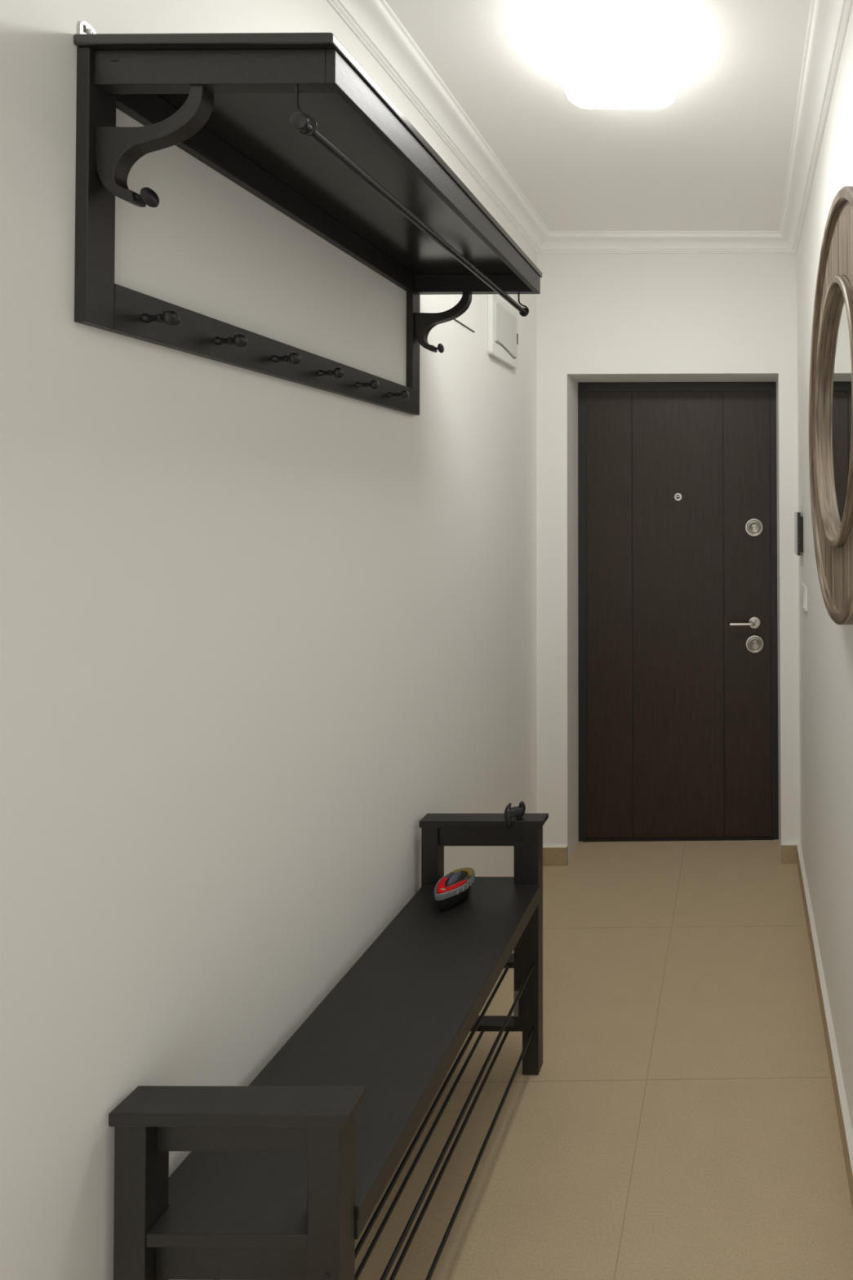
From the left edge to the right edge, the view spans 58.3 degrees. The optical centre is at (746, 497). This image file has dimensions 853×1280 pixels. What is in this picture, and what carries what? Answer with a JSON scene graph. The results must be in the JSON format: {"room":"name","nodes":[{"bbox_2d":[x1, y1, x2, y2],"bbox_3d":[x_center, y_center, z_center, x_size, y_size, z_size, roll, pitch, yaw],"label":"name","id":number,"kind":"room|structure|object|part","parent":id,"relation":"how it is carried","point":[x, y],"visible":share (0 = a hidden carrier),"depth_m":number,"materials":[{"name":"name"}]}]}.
{"room":"entrance hallway","nodes":[
{"label":"entrance hallway","id":0,"kind":"room"},
{"bbox_2d":[0,0,537,1279],"bbox_3d":[-1.002,0.195,1.288,0.319,2.568,3.600,0,-1,-1],"label":"wall","id":1,"kind":"structure","parent":0,"point":[257,629],"depth_m":1.03,"materials":[{"name":"white paint"}]},
{"bbox_2d":[73,21,542,415],"bbox_3d":[-0.699,-0.420,1.262,0.334,0.398,0.858,0,-1,0],"label":"coat rack","id":2,"kind":"object","parent":1,"relation":"attached to","point":[295,121],"visible":1,"depth_m":1.01,"materials":[{"name":"black wood"}]},
{"bbox_3d":[-0.867,-0.610,0.854,0.002,0.028,0.022,0,-1,0],"label":"hanging plate","id":3,"kind":"part","parent":2,"relation":"part of","materials":[{"name":"white metal"}]},
{"bbox_3d":[-0.794,-0.396,0.856,0.026,0.024,0.024,0,-1,0],"label":"knob","id":4,"kind":"part","parent":2,"relation":"part of","materials":[{"name":"black metal"}]},
{"bbox_3d":[-0.857,-0.252,1.260,0.017,0.062,0.776,0,-1,0],"label":"peg rail","id":5,"kind":"part","parent":2,"relation":"part of","materials":[{"name":"black wood"}]},
{"bbox_3d":[-0.859,-0.554,1.264,0.017,0.047,0.776,0,-1,0],"label":"rail","id":6,"kind":"part","parent":2,"relation":"part of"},
{"bbox_3d":[-0.578,-0.484,1.261,0.014,0.021,0.846,0,-1,0],"label":"hanging rod","id":7,"kind":"part","parent":2,"relation":"part of","materials":[{"name":"black metal"}]},
{"bbox_3d":[-0.793,-0.385,1.669,0.026,0.024,0.024,0,-1,0],"label":"knob","id":8,"kind":"part","parent":2,"relation":"part of","materials":[{"name":"black metal"}]},
{"bbox_2d":[326,0,550,253],"bbox_3d":[-0.832,-1.065,1.098,0.083,0.064,3.182,0,-1,0],"label":"trim","id":9,"kind":"structure","parent":1,"relation":"attached to","point":[374,23],"depth_m":1.73,"materials":[{"name":"white paint"}]},
{"bbox_2d":[453,294,475,332],"bbox_3d":[-0.864,-0.563,1.988,0.003,0.072,0.147,0,-1,0],"label":"junction cover","id":10,"kind":"object","parent":1,"relation":"attached to","point":[467,319],"visible":0.74,"depth_m":2.01,"materials":[{"name":"white paint"}]},
{"bbox_2d":[487,293,518,368],"bbox_3d":[-0.855,-0.582,2.287,0.022,0.208,0.240,0,-1,0],"label":"box","id":11,"kind":"object","parent":1,"relation":"attached to","point":[502,320],"visible":0.98,"depth_m":2.25,"materials":[{"name":"white plastic"}]},
{"bbox_3d":[-0.849,-0.589,2.289,0.010,0.150,0.200,0,-1,0],"label":"door","id":12,"kind":"part","parent":11,"relation":"part of","materials":[{"name":"grey plastic"}]},
{"bbox_2d":[385,0,811,231],"bbox_3d":[-0.319,-1.132,1.313,1.700,0.080,3.600,0,-1,-1],"label":"ceiling","id":13,"kind":"structure","parent":0,"point":[716,157],"depth_m":1.84,"materials":[{"name":"white paint"}]},
{"bbox_2d":[542,0,675,109],"bbox_3d":[-0.316,-1.046,1.544,0.277,0.086,0.283,0,-1,-1],"label":"ceiling lamp","id":14,"kind":"object","parent":13,"relation":"attached to","point":[604,54],"visible":1,"depth_m":1.46,"materials":[{"name":"white glass"}]},
{"bbox_3d":[-0.316,-1.083,1.544,0.253,0.012,0.259,0,-1,-1],"label":"plate","id":15,"kind":"part","parent":14,"relation":"part of","materials":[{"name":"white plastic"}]},
{"bbox_2d":[355,839,852,1279],"bbox_3d":[-0.306,1.505,1.276,1.700,0.060,3.600,0,-1,-1],"label":"floor","id":16,"kind":"structure","parent":0,"point":[678,1120],"depth_m":1.57,"materials":[{"name":"tile"}]},
{"bbox_2d":[108,813,548,1279],"bbox_3d":[-0.685,1.151,1.284,0.322,0.648,0.850,0,-1,1],"label":"bench","id":17,"kind":"object","parent":16,"relation":"on","point":[281,1176],"visible":0.97,"depth_m":1.01,"materials":[{"name":"black wood"}]},
{"bbox_3d":[-0.824,1.155,0.882,0.043,0.630,0.036,0,-1,1],"label":"leg","id":18,"kind":"part","parent":17,"relation":"part of","materials":[{"name":"black wood"}]},
{"bbox_3d":[-0.694,1.033,0.888,0.219,0.060,0.014,0,-1,1],"label":"seat rail","id":19,"kind":"part","parent":17,"relation":"part of","materials":[{"name":"black wood"}]},
{"bbox_3d":[-0.695,0.865,0.890,0.219,0.051,0.014,0,-1,1],"label":"rail","id":20,"kind":"part","parent":17,"relation":"part of","materials":[{"name":"black wood"}]},
{"bbox_3d":[-0.563,1.154,0.880,0.042,0.630,0.036,0,-1,1],"label":"leg","id":21,"kind":"part","parent":17,"relation":"part of","materials":[{"name":"black wood"}]},
{"bbox_3d":[-0.678,1.359,1.281,0.008,0.008,0.776,0,-1,1],"label":"shoe rod","id":22,"kind":"part","parent":17,"relation":"part of","materials":[{"name":"black metal"}]},
{"bbox_3d":[-0.615,1.197,1.283,0.008,0.008,0.776,0,-1,1],"label":"shoe rod","id":23,"kind":"part","parent":17,"relation":"part of","materials":[{"name":"black metal"}]},
{"bbox_3d":[-0.816,1.166,1.688,0.043,0.630,0.036,0,-1,1],"label":"leg","id":24,"kind":"part","parent":17,"relation":"part of","materials":[{"name":"black wood"}]},
{"bbox_3d":[-0.544,1.021,1.284,0.017,0.027,0.769,0,-1,1],"label":"rail","id":25,"kind":"part","parent":17,"relation":"part of","materials":[{"name":"black wood"}]},
{"bbox_3d":[-0.614,1.359,1.280,0.008,0.008,0.776,0,-1,1],"label":"shoe rod","id":26,"kind":"part","parent":17,"relation":"part of","materials":[{"name":"black metal"}]},
{"bbox_2d":[434,867,475,911],"bbox_3d":[-0.722,0.964,1.603,0.082,0.062,0.123,0,-1,13],"label":"sponge","id":27,"kind":"object","parent":17,"relation":"on","point":[452,888],"visible":1,"depth_m":1.58,"materials":[{"name":"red plastic"}]},
{"bbox_3d":[-0.552,1.197,1.282,0.008,0.008,0.778,0,-1,1],"label":"shoe rod","id":28,"kind":"part","parent":17,"relation":"part of","materials":[{"name":"black metal"}]},
{"bbox_3d":[-0.551,1.359,1.280,0.008,0.008,0.778,0,-1,1],"label":"shoe rod","id":29,"kind":"part","parent":17,"relation":"part of","materials":[{"name":"black metal"}]},
{"bbox_3d":[-0.687,0.876,1.686,0.219,0.051,0.014,0,-1,1],"label":"rail","id":30,"kind":"part","parent":17,"relation":"part of","materials":[{"name":"black wood"}]},
{"bbox_3d":[-0.685,1.365,1.685,0.219,0.014,0.035,0,-1,1],"label":"shelf rail","id":31,"kind":"part","parent":17,"relation":"part of","materials":[{"name":"black wood"}]},
{"bbox_3d":[-0.685,1.204,1.687,0.219,0.016,0.035,0,-1,1],"label":"shelf rail","id":32,"kind":"part","parent":17,"relation":"part of","materials":[{"name":"black wood"}]},
{"bbox_2d":[504,800,525,828],"bbox_3d":[-0.600,0.818,1.680,0.055,0.063,0.026,0,-1,-42],"label":"hook","id":33,"kind":"object","parent":17,"relation":"attached to","point":[518,811],"visible":1,"depth_m":1.67,"materials":[{"name":"black plastic"}]},
{"bbox_3d":[-0.555,1.165,1.686,0.042,0.630,0.036,0,-1,1],"label":"leg","id":34,"kind":"part","parent":17,"relation":"part of","materials":[{"name":"black wood"}]},
{"bbox_2d":[537,253,799,863],"bbox_3d":[-0.357,0.214,2.858,1.242,2.568,0.372,0,-1,-1],"label":"wall","id":35,"kind":"structure","parent":0,"point":[602,317],"depth_m":2.68,"materials":[{"name":"white paint"}]},
{"bbox_2d":[542,844,567,866],"bbox_3d":[-0.795,1.458,2.643,0.129,0.077,0.017,0,-1,-1],"label":"baseboard","id":36,"kind":"structure","parent":35,"relation":"attached to","point":[553,855],"depth_m":2.63,"materials":[{"name":"tile"}]},
{"bbox_2d":[537,231,796,253],"bbox_3d":[-0.329,-1.045,2.652,1.085,0.064,0.083,0,-1,-1],"label":"trim","id":37,"kind":"structure","parent":35,"relation":"attached to","point":[557,242],"depth_m":2.66,"materials":[{"name":"white paint"}]},
{"bbox_2d":[577,382,778,841],"bbox_3d":[-0.300,0.493,2.856,0.874,2.009,0.124,0,-1,-1],"label":"door","id":38,"kind":"structure","parent":35,"relation":"in","point":[677,620],"depth_m":2.85,"materials":[{"name":"brown wood"}]},
{"bbox_3d":[-0.013,0.547,2.809,0.114,0.014,0.025,0,-1,-1],"label":"lever","id":39,"kind":"part","parent":38,"relation":"part of","materials":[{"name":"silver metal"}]},
{"bbox_3d":[0.036,0.548,2.832,0.052,0.052,0.042,0,-1,-1],"label":"handle","id":40,"kind":"part","parent":38,"relation":"part of","materials":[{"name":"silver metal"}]},
{"bbox_2d":[781,842,800,863],"bbox_3d":[0.184,1.454,2.653,0.080,0.077,0.017,0,-1,-1],"label":"baseboard","id":41,"kind":"structure","parent":35,"relation":"attached to","point":[788,851],"depth_m":2.64,"materials":[{"name":"tile"}]},
{"bbox_2d":[796,4,852,1133],"bbox_3d":[0.329,0.188,1.301,0.200,2.568,3.600,0,-1,-1],"label":"wall","id":42,"kind":"structure","parent":0,"point":[825,646],"depth_m":1.82,"materials":[{"name":"white paint"}]},
{"bbox_2d":[794,511,803,555],"bbox_3d":[0.205,0.138,2.519,0.024,0.164,0.121,0,-1,-1],"label":"intercom","id":43,"kind":"object","parent":42,"relation":"attached to","point":[798,519],"visible":1,"depth_m":2.46,"materials":[{"name":"black plastic"}]},
{"bbox_3d":[0.194,0.138,2.519,0.001,0.162,0.118,0,-1,-1],"label":"plate","id":44,"kind":"part","parent":43,"relation":"part of","materials":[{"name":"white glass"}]},
{"bbox_2d":[800,582,807,611],"bbox_3d":[0.212,0.366,2.402,0.015,0.085,0.150,0,-1,-1],"label":"light switch","id":45,"kind":"object","parent":42,"relation":"attached to","point":[803,598],"visible":1,"depth_m":2.34,"materials":[{"name":"white plastic"}]},
{"bbox_2d":[778,0,852,253],"bbox_3d":[0.188,-1.070,1.108,0.083,0.064,3.182,0,-1,-1],"label":"trim","id":46,"kind":"structure","parent":42,"relation":"attached to","point":[828,20],"depth_m":1.74,"materials":[{"name":"white paint"}]},
{"bbox_2d":[796,844,852,1209],"bbox_3d":[0.231,1.431,1.064,0.017,0.077,3.163,0,-1,-1],"label":"baseboard","id":47,"kind":"structure","parent":42,"relation":"attached to","point":[844,1121],"depth_m":1.71,"materials":[{"name":"tile"}]},
{"bbox_2d":[808,186,852,624],"bbox_3d":[0.199,-0.168,1.316,0.058,0.836,0.836,0,-1,-1],"label":"round mirror","id":48,"kind":"object","parent":42,"relation":"attached to","point":[831,366],"visible":1,"depth_m":1.37,"materials":[{"name":"brown wood"}]},
{"bbox_2d":[823,288,852,535],"bbox_3d":[0.193,-0.168,1.316,0.004,0.507,0.507,0,-1,-1],"label":"mirror glass","id":49,"kind":"object","parent":48,"relation":"attached to","point":[837,389],"depth_m":1.36,"materials":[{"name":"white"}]}
]}

